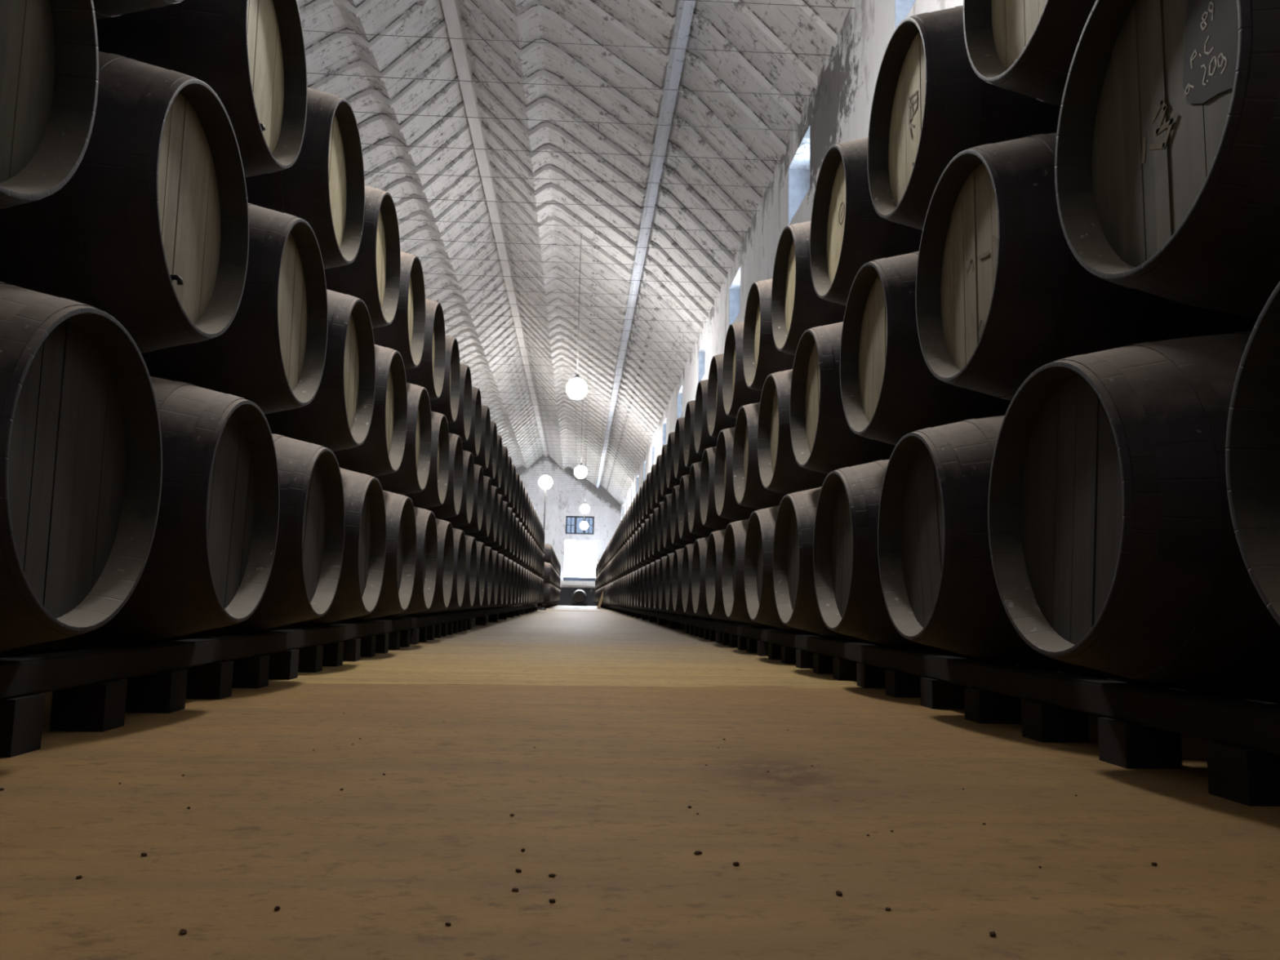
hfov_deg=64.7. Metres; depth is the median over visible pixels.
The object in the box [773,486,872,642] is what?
barrel
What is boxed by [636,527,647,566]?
barrel
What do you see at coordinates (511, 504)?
barrel
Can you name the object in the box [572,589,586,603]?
barrel
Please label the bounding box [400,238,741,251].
rod
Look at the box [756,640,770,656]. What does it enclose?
block
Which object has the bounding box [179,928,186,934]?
crumb
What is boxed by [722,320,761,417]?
barrel
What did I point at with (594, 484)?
rafter
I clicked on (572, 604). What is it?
cradle
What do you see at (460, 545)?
barrel
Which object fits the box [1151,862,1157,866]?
crumb
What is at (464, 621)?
block
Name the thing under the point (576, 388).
globe lamp
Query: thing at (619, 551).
barrel
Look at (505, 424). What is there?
rod
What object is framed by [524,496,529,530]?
barrel
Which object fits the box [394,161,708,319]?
rafter
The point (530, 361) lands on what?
rafter
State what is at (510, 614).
block
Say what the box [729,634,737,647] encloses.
block
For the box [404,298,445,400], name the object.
barrel
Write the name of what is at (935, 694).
block
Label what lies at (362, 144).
rod
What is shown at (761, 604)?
barrel
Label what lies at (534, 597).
barrel
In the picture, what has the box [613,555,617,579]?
barrel
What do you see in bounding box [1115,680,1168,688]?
block
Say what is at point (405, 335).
barrel
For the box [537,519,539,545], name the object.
barrel
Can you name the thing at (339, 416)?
barrel
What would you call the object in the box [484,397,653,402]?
rod
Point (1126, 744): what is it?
block
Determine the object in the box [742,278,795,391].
barrel
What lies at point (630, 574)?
barrel
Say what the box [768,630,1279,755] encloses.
rail
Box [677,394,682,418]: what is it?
window
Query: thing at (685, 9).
beam
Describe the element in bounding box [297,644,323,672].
block
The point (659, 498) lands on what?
barrel
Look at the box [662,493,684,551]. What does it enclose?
barrel
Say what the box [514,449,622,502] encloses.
rafter
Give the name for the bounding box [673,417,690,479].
barrel
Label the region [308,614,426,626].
rail
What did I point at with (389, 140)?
rafter
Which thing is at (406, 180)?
rafter
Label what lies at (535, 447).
rafter
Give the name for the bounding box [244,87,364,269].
barrel
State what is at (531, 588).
barrel
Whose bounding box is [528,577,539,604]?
barrel
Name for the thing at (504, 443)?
rod
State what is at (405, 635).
block
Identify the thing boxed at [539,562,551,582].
barrel
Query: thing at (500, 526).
barrel
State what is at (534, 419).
rafter
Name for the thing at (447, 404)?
barrel
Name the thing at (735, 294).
window
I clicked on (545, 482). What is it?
lamp post
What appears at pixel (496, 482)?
barrel
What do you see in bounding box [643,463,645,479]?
window
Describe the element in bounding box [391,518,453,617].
barrel
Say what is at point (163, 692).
block
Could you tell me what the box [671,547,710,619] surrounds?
barrel
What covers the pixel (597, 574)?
barrel
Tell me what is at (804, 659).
block
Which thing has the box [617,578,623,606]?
barrel
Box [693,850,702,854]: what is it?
crumb
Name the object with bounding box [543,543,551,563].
barrel
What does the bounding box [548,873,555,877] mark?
crumb
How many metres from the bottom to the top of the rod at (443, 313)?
0.048 m
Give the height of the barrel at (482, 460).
0.907 m
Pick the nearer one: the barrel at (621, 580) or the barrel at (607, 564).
the barrel at (621, 580)
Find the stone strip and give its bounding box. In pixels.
[537,609,602,611]
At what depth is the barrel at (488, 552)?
12.54 m
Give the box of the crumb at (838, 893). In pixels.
[835,890,842,896]
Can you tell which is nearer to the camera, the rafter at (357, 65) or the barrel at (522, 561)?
the rafter at (357, 65)
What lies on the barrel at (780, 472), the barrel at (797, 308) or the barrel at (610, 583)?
the barrel at (797, 308)
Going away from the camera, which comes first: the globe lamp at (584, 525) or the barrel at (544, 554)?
the barrel at (544, 554)
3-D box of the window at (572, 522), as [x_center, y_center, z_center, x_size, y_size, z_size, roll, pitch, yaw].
[-4.117,3.100,69.150,1.940,1.240,0.070,2,-7,-3]
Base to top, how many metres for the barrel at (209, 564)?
0.907 m
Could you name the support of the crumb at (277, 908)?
on the floor
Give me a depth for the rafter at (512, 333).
37.45 m
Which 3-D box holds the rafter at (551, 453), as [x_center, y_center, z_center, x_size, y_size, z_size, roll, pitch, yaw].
[-6.342,-0.412,66.840,10.600,3.735,0.110,2,-7,-3]
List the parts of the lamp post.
post, globe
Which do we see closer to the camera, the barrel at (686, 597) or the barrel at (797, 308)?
the barrel at (797, 308)
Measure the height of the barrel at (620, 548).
0.908 m
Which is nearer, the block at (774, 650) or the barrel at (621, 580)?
the block at (774, 650)
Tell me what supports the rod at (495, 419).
attached to the wall
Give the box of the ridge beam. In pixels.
[440,0,547,456]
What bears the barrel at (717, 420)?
on the barrel at (710, 518)
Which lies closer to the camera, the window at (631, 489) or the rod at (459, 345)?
the rod at (459, 345)
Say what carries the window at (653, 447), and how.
in the wall at (838, 111)
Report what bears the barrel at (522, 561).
on the barrel at (524, 569)
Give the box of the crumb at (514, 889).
[511,887,518,891]
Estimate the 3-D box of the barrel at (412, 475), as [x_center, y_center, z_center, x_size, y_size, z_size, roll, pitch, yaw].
[-2.160,-0.301,7.020,1.305,0.908,0.908,2,-7,-3]
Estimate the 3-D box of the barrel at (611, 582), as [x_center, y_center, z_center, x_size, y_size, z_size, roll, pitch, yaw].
[-0.303,3.808,33.848,1.305,0.908,0.908,2,-7,-3]
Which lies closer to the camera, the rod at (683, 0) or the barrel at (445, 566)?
the barrel at (445, 566)
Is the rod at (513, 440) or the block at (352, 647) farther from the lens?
the rod at (513, 440)
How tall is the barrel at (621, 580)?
0.908 m
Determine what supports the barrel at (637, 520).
on the barrel at (635, 563)
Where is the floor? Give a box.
[0,604,1279,959]
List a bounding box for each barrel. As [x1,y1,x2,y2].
[0,0,98,208]
[0,51,248,353]
[0,281,162,652]
[17,376,279,648]
[93,0,183,19]
[95,0,307,177]
[141,203,328,414]
[178,433,344,636]
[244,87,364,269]
[262,467,386,629]
[264,288,375,451]
[319,490,416,624]
[324,185,400,328]
[333,344,407,476]
[362,506,437,621]
[372,251,425,369]
[374,382,431,495]
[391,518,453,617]
[403,411,449,508]
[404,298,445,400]
[409,527,466,616]
[424,432,463,519]
[426,534,476,614]
[429,335,460,423]
[440,450,474,527]
[443,541,485,613]
[447,364,471,442]
[452,546,492,612]
[453,463,484,534]
[461,550,498,611]
[462,386,481,457]
[466,475,491,539]
[469,553,505,610]
[473,404,490,469]
[475,485,497,544]
[482,421,497,479]
[484,493,502,547]
[484,556,509,608]
[486,559,513,608]
[490,434,502,488]
[491,501,508,551]
[493,561,517,608]
[497,445,508,496]
[497,506,512,554]
[501,564,520,607]
[502,456,511,502]
[502,512,515,557]
[502,565,523,607]
[507,464,515,509]
[507,517,519,559]
[509,567,525,606]
[511,522,522,561]
[511,568,528,606]
[511,570,530,606]
[512,472,519,514]
[514,526,524,564]
[515,479,522,519]
[518,529,527,565]
[518,571,532,605]
[519,485,524,523]
[520,573,533,605]
[521,533,529,567]
[522,491,528,526]
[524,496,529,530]
[524,535,532,568]
[525,538,533,569]
[525,573,535,604]
[527,501,532,533]
[527,576,538,604]
[528,505,533,536]
[528,541,535,571]
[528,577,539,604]
[528,577,541,604]
[529,543,537,572]
[530,575,537,604]
[532,509,535,538]
[532,545,538,573]
[533,512,537,541]
[533,547,539,573]
[534,549,541,575]
[534,578,542,604]
[535,515,538,543]
[535,578,543,604]
[536,551,542,576]
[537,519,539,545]
[537,521,541,547]
[537,552,543,576]
[538,554,544,577]
[539,524,542,549]
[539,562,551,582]
[540,582,551,603]
[541,527,543,551]
[542,529,544,552]
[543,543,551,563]
[555,560,599,603]
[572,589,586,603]
[605,546,608,564]
[606,564,610,582]
[608,561,613,582]
[608,582,615,605]
[609,538,612,559]
[609,582,612,604]
[610,559,615,581]
[611,558,616,580]
[611,582,616,605]
[612,534,614,556]
[612,581,617,605]
[613,533,615,555]
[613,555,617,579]
[613,556,617,579]
[613,581,620,606]
[614,530,617,554]
[614,554,620,578]
[614,580,621,606]
[615,528,618,552]
[615,579,626,607]
[616,552,621,577]
[617,525,620,551]
[617,551,622,577]
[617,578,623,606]
[618,523,622,549]
[618,577,626,607]
[619,548,625,576]
[620,520,623,546]
[620,546,626,575]
[620,577,631,608]
[621,516,625,545]
[622,544,629,574]
[622,576,636,608]
[623,513,626,542]
[623,575,633,608]
[624,542,631,573]
[625,510,629,540]
[626,539,635,572]
[626,573,642,609]
[627,506,632,537]
[628,537,636,570]
[628,573,643,609]
[630,502,635,534]
[631,534,639,569]
[631,571,648,610]
[632,497,638,532]
[633,530,643,568]
[633,569,645,609]
[635,491,640,528]
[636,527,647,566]
[636,568,654,611]
[638,485,644,524]
[639,523,650,564]
[640,566,660,612]
[641,479,648,519]
[643,518,656,562]
[644,564,666,613]
[645,472,653,515]
[647,513,660,559]
[648,561,671,613]
[649,463,658,510]
[651,507,667,557]
[653,559,677,614]
[654,454,664,503]
[657,501,675,554]
[658,555,693,617]
[660,444,672,497]
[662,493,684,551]
[665,552,698,617]
[666,431,680,488]
[670,484,694,547]
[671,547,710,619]
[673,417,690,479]
[678,474,704,542]
[681,543,726,622]
[683,400,702,468]
[687,462,719,537]
[691,536,743,624]
[693,379,717,455]
[699,446,736,530]
[705,528,761,626]
[706,353,736,438]
[714,426,757,520]
[721,518,791,631]
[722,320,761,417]
[733,402,785,510]
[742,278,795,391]
[743,505,826,635]
[757,368,827,494]
[771,221,845,355]
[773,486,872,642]
[789,321,895,474]
[809,137,922,306]
[813,459,955,653]
[840,251,1011,445]
[867,5,1061,230]
[877,415,1096,670]
[915,132,1257,400]
[963,0,1096,105]
[987,331,1279,698]
[1054,0,1279,318]
[1225,281,1279,625]
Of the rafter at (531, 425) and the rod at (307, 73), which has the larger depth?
the rafter at (531, 425)
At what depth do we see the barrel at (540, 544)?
29.21 m
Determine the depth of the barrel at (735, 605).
7.60 m
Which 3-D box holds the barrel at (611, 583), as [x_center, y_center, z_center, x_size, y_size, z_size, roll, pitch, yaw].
[-0.369,3.932,34.892,1.305,0.908,0.908,2,-7,-3]
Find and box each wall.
[515,453,621,605]
[620,0,1275,703]
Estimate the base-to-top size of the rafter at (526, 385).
3.735 m
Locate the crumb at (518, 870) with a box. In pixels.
[515,868,521,872]
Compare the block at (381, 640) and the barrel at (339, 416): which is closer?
the barrel at (339, 416)
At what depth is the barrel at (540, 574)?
30.71 m
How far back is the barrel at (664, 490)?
14.30 m
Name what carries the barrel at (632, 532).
on the barrel at (630, 539)
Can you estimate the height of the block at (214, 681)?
0.128 m
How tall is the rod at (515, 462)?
0.048 m
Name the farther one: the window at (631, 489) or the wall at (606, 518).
the wall at (606, 518)
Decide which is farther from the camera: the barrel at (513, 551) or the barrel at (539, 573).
the barrel at (539, 573)
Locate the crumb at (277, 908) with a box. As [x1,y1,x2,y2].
[274,905,279,911]
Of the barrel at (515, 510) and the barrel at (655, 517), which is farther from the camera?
the barrel at (515, 510)
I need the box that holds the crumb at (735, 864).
[733,861,739,866]
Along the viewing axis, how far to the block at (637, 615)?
22.68 m
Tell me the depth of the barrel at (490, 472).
12.79 m
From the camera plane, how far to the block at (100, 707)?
2.75 m
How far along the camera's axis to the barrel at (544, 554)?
33.13 m
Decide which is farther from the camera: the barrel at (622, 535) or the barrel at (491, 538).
the barrel at (622, 535)
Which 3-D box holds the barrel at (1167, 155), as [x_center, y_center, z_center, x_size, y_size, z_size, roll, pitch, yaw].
[1.714,-0.783,2.217,1.305,0.908,0.908,2,-7,-3]
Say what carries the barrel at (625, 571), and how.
on the barrel at (623, 582)
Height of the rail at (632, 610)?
0.085 m
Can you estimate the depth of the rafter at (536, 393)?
48.87 m
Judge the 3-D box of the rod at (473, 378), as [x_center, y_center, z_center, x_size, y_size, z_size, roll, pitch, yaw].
[-4.067,-2.976,29.672,10.440,0.048,0.008,2,-7,-3]
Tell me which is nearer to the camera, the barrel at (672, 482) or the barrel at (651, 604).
the barrel at (672, 482)
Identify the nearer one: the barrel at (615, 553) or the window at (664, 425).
the barrel at (615, 553)
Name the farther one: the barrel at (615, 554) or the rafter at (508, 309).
the rafter at (508, 309)
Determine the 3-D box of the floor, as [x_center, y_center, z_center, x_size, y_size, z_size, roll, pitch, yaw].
[-4.429,4.298,32.508,10.840,0.200,72.000,2,-7,-3]
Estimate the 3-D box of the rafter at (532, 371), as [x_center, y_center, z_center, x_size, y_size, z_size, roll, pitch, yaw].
[-4.914,-3.124,44.004,10.600,3.735,0.110,2,-7,-3]
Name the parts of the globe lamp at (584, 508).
globe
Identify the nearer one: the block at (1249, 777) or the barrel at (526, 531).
the block at (1249, 777)
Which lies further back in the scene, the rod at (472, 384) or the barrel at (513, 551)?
the rod at (472, 384)
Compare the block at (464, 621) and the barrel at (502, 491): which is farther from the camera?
the barrel at (502, 491)
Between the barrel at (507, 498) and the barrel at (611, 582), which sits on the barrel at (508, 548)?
the barrel at (507, 498)
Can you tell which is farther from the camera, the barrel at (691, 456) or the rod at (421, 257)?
the rod at (421, 257)
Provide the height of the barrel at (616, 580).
0.908 m
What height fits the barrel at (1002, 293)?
0.908 m
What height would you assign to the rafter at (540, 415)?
3.735 m
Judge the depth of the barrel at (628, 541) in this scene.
24.00 m
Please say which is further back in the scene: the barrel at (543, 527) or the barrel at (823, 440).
the barrel at (543, 527)
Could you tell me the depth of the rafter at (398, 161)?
21.28 m
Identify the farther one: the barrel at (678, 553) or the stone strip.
the stone strip
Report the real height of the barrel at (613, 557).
0.908 m
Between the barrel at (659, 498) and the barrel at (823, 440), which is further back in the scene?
the barrel at (659, 498)
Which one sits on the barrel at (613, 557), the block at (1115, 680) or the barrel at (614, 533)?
the barrel at (614, 533)
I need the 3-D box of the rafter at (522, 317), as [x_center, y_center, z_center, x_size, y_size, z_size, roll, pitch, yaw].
[-4.379,-4.141,35.441,10.600,3.735,0.110,2,-7,-3]
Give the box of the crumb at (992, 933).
[989,930,995,936]
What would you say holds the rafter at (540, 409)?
attached to the ceiling
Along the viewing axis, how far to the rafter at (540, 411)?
53.63 m
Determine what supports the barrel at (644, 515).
on the barrel at (642, 530)
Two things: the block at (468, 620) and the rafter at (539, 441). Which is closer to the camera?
the block at (468, 620)
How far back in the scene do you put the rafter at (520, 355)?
41.25 m
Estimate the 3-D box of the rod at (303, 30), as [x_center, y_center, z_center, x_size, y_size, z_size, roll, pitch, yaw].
[-2.937,-5.123,11.594,10.440,0.048,0.008,2,-7,-3]
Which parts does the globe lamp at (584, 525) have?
globe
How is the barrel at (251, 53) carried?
on the barrel at (272, 354)
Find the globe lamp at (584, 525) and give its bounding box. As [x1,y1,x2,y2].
[579,460,588,529]
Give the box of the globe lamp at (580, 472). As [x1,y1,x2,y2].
[574,379,586,478]
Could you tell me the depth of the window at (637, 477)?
50.70 m
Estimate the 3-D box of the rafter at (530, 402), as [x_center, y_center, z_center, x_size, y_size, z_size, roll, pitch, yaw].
[-5.331,-2.333,50.665,10.600,3.735,0.110,2,-7,-3]
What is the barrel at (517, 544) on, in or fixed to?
on the barrel at (517, 565)
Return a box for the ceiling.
[297,0,853,502]
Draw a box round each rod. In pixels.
[302,30,831,55]
[306,72,813,96]
[355,111,796,130]
[362,143,781,160]
[366,171,770,187]
[391,196,759,211]
[397,218,741,231]
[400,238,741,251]
[421,257,724,267]
[424,287,705,297]
[431,273,719,283]
[436,301,705,310]
[443,313,707,322]
[444,324,698,333]
[451,335,684,342]
[458,345,693,352]
[459,362,670,368]
[460,354,671,360]
[470,370,681,377]
[471,384,655,390]
[472,377,663,383]
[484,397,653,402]
[486,403,657,408]
[491,391,663,396]
[492,413,662,418]
[495,418,637,422]
[496,408,664,413]
[497,431,643,435]
[498,427,644,431]
[502,435,651,439]
[504,443,648,447]
[505,423,654,427]
[507,453,617,456]
[512,440,630,443]
[512,456,630,459]
[515,462,635,465]
[523,447,647,450]
[523,450,645,453]
[683,0,853,8]
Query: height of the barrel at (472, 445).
0.907 m
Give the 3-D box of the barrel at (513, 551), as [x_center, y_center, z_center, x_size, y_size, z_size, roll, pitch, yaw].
[-2.810,0.926,17.353,1.305,0.908,0.908,2,-7,-3]
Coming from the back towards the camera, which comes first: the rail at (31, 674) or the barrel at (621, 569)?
the barrel at (621, 569)
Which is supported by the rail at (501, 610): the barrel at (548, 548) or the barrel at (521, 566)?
the barrel at (521, 566)
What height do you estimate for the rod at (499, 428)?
0.048 m
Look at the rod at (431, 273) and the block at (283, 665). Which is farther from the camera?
the rod at (431, 273)
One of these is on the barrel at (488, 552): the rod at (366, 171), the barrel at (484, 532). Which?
the barrel at (484, 532)
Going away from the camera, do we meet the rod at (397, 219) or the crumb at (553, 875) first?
the crumb at (553, 875)
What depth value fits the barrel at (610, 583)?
36.14 m
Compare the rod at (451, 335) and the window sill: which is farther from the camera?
the window sill
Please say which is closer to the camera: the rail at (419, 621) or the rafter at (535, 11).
the rail at (419, 621)
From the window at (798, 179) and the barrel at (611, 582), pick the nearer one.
the window at (798, 179)
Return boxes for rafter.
[299,0,773,182]
[305,0,762,206]
[308,17,751,227]
[346,48,742,246]
[357,75,734,264]
[362,99,727,279]
[364,122,720,293]
[381,142,714,306]
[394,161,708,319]
[398,178,703,329]
[400,194,698,340]
[405,209,693,350]
[420,222,689,358]
[422,235,686,366]
[424,248,682,374]
[426,259,679,382]
[439,269,675,388]
[443,280,673,394]
[444,288,670,400]
[444,297,667,406]
[452,306,665,411]
[457,313,662,417]
[458,321,660,421]
[459,328,658,425]
[463,334,656,430]
[469,342,654,434]
[471,347,652,438]
[471,353,650,441]
[473,359,648,445]
[479,364,647,448]
[480,369,645,452]
[480,374,644,455]
[481,378,643,458]
[485,383,641,461]
[489,387,640,464]
[489,391,639,466]
[490,395,638,469]
[492,400,636,471]
[496,403,635,474]
[496,407,635,476]
[497,410,633,478]
[497,413,632,479]
[501,417,631,482]
[502,420,631,484]
[502,422,630,486]
[502,425,629,488]
[506,428,628,490]
[507,431,627,492]
[507,433,626,493]
[507,436,626,495]
[509,438,625,495]
[511,441,624,497]
[511,444,623,499]
[511,445,622,500]
[513,448,622,502]
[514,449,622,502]
[515,452,621,505]
[574,0,786,155]
[631,0,800,124]
[726,0,817,88]
[786,0,837,47]
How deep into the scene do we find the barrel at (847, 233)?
4.66 m
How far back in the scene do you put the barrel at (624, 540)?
26.00 m
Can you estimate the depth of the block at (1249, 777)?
2.02 m
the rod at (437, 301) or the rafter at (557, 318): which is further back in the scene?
the rafter at (557, 318)
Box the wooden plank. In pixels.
[596,591,603,608]
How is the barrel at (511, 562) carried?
on the rail at (501, 610)
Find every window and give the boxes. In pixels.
[563,539,597,581]
[565,515,594,534]
[631,488,632,502]
[636,477,638,492]
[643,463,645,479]
[651,446,654,466]
[662,424,666,445]
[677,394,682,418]
[697,351,705,382]
[728,288,740,325]
[788,168,809,224]
[894,0,915,29]
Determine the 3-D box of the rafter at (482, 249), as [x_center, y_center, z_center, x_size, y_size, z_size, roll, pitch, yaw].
[-3.903,-5.045,27.829,10.600,3.735,0.110,2,-7,-3]
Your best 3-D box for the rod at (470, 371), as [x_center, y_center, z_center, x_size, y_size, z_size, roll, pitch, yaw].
[-4.008,-3.089,28.721,10.440,0.048,0.008,2,-7,-3]
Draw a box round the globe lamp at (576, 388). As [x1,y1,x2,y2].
[566,234,587,399]
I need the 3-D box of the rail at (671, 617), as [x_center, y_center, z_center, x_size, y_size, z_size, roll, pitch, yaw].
[0.372,2.225,16.548,0.100,0.085,6.280,2,-7,-3]
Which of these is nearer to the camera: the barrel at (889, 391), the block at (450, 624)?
the barrel at (889, 391)
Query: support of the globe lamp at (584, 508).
hanging from the ceiling
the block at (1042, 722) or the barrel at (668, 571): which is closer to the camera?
the block at (1042, 722)
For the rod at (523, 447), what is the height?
0.048 m
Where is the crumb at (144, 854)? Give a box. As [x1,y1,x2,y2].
[141,852,146,856]
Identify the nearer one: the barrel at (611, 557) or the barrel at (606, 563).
the barrel at (611, 557)
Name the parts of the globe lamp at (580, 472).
globe, cord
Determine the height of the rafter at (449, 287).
3.735 m
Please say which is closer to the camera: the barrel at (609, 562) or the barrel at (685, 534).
the barrel at (685, 534)
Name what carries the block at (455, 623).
on the floor
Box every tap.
[170,274,183,284]
[259,123,265,130]
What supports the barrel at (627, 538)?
on the barrel at (625, 571)
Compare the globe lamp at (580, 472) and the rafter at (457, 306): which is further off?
the globe lamp at (580, 472)
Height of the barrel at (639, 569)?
0.908 m
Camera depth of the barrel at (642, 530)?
18.75 m
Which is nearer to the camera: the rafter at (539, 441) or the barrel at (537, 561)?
the barrel at (537, 561)
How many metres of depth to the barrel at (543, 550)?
32.42 m
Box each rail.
[0,617,410,700]
[0,625,308,657]
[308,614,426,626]
[402,609,484,628]
[430,609,473,614]
[483,606,512,616]
[509,604,527,611]
[524,604,537,608]
[619,606,630,611]
[629,608,650,615]
[646,611,683,622]
[679,616,775,642]
[740,623,877,644]
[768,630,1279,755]
[877,643,1279,703]
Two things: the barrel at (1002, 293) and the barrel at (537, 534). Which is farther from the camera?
the barrel at (537, 534)
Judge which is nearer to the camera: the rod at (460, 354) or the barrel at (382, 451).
the barrel at (382, 451)
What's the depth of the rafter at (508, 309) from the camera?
34.60 m
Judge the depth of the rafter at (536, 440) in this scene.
62.18 m
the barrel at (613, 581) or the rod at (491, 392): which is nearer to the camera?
the rod at (491, 392)
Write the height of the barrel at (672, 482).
0.907 m
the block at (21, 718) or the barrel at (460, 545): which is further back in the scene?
the barrel at (460, 545)
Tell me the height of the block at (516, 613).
0.128 m
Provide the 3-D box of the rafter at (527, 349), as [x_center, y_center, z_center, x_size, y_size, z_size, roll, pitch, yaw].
[-4.676,-3.576,40.198,10.600,3.735,0.110,2,-7,-3]
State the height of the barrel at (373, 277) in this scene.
0.908 m
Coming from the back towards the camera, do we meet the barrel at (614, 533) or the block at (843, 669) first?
the barrel at (614, 533)
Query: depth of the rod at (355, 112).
13.62 m
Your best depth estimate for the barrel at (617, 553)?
30.22 m
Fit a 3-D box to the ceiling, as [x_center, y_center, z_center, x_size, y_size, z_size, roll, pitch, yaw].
[-4.262,-4.452,33.609,10.600,3.720,72.100,2,-7,-3]
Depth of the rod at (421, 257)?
19.32 m
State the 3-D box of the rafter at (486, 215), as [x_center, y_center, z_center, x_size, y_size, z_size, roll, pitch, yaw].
[-3.784,-5.271,25.926,10.600,3.735,0.110,2,-7,-3]
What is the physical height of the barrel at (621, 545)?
0.908 m
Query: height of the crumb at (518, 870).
0.005 m
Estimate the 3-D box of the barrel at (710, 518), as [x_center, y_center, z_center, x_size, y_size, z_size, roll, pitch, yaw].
[1.255,0.085,9.525,1.305,0.907,0.907,2,-7,-3]
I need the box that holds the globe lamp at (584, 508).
[580,445,589,513]
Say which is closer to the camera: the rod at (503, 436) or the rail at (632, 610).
the rail at (632, 610)
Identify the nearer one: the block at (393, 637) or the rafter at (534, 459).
the block at (393, 637)
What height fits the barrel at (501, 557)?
0.908 m
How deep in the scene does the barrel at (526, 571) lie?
21.82 m
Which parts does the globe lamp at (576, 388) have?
globe, cord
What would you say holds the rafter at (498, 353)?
attached to the ceiling
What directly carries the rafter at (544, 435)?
attached to the ceiling
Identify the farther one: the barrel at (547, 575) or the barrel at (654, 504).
the barrel at (547, 575)
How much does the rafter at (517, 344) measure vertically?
3.735 m
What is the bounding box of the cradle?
[571,603,586,605]
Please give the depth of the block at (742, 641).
8.26 m
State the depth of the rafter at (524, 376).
45.06 m
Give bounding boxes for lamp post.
[537,475,552,609]
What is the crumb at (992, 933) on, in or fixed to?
on the floor
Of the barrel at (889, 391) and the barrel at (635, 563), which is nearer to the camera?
the barrel at (889, 391)
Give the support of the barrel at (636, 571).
on the rail at (632, 610)
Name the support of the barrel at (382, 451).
on the barrel at (397, 588)
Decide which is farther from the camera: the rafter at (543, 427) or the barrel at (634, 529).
the rafter at (543, 427)
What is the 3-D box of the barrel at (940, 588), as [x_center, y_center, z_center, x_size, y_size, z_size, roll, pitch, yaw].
[1.588,0.212,3.574,1.305,0.908,0.908,2,-7,-3]
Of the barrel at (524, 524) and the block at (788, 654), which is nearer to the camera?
the block at (788, 654)
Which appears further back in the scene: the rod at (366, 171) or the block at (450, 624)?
the rod at (366, 171)
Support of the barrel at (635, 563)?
on the barrel at (633, 572)
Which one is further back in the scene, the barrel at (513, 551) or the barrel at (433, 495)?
the barrel at (513, 551)
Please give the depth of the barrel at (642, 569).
18.06 m
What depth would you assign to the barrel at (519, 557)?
19.32 m
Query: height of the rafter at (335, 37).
3.735 m
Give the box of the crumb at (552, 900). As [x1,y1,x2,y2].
[548,898,555,902]
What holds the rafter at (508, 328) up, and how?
attached to the ceiling
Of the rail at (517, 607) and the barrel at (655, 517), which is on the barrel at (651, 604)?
the barrel at (655, 517)
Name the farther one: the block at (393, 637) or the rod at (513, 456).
the rod at (513, 456)
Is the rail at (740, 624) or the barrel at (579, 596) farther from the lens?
the barrel at (579, 596)
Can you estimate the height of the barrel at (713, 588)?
0.908 m
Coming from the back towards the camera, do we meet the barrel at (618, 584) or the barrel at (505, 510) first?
the barrel at (618, 584)
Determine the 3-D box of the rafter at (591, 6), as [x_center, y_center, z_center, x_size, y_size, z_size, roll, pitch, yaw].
[-3.070,-6.627,14.509,10.600,3.735,0.110,2,-7,-3]
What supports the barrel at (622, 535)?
on the barrel at (621, 569)
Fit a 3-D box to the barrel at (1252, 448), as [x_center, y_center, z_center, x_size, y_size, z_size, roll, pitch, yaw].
[1.719,-0.036,1.486,1.305,0.908,0.908,2,-7,-3]
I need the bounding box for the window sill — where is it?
[560,580,595,586]
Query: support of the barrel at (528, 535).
on the barrel at (529, 574)
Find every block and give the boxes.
[0,694,44,757]
[48,680,127,732]
[124,669,187,713]
[181,661,233,699]
[226,654,270,688]
[264,648,299,679]
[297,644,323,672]
[320,641,343,666]
[339,638,360,661]
[358,635,376,657]
[372,633,389,653]
[386,631,400,649]
[400,629,410,647]
[409,627,419,644]
[418,626,427,642]
[426,625,435,639]
[433,623,441,638]
[440,622,447,636]
[447,622,453,635]
[452,621,457,633]
[457,620,462,631]
[462,619,466,631]
[466,618,471,629]
[506,611,513,617]
[513,609,519,616]
[519,608,524,614]
[635,613,641,617]
[641,614,648,620]
[715,631,722,643]
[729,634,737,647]
[737,635,748,649]
[746,638,759,653]
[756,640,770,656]
[768,643,782,659]
[781,645,799,663]
[795,648,814,668]
[813,653,836,674]
[832,657,858,680]
[856,662,888,688]
[884,669,925,697]
[920,677,968,709]
[964,687,1021,724]
[1021,700,1089,742]
[1097,717,1182,768]
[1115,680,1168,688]
[1206,742,1279,806]
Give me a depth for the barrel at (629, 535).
23.78 m
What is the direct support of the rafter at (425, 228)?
attached to the ceiling
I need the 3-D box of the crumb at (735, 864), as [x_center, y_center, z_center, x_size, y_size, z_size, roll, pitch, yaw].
[0.140,0.560,1.473,0.010,0.007,0.009,0,-7,10]
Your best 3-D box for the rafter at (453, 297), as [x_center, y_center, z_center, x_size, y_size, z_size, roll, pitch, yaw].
[-4.081,-4.706,30.684,10.600,3.735,0.110,2,-7,-3]
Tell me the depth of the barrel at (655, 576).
15.02 m
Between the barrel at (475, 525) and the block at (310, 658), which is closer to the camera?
the block at (310, 658)
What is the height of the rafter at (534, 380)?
3.735 m
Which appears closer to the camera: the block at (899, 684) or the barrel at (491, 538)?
the block at (899, 684)
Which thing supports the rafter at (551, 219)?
attached to the ceiling
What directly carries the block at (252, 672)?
on the floor
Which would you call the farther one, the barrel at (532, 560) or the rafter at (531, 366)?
the rafter at (531, 366)

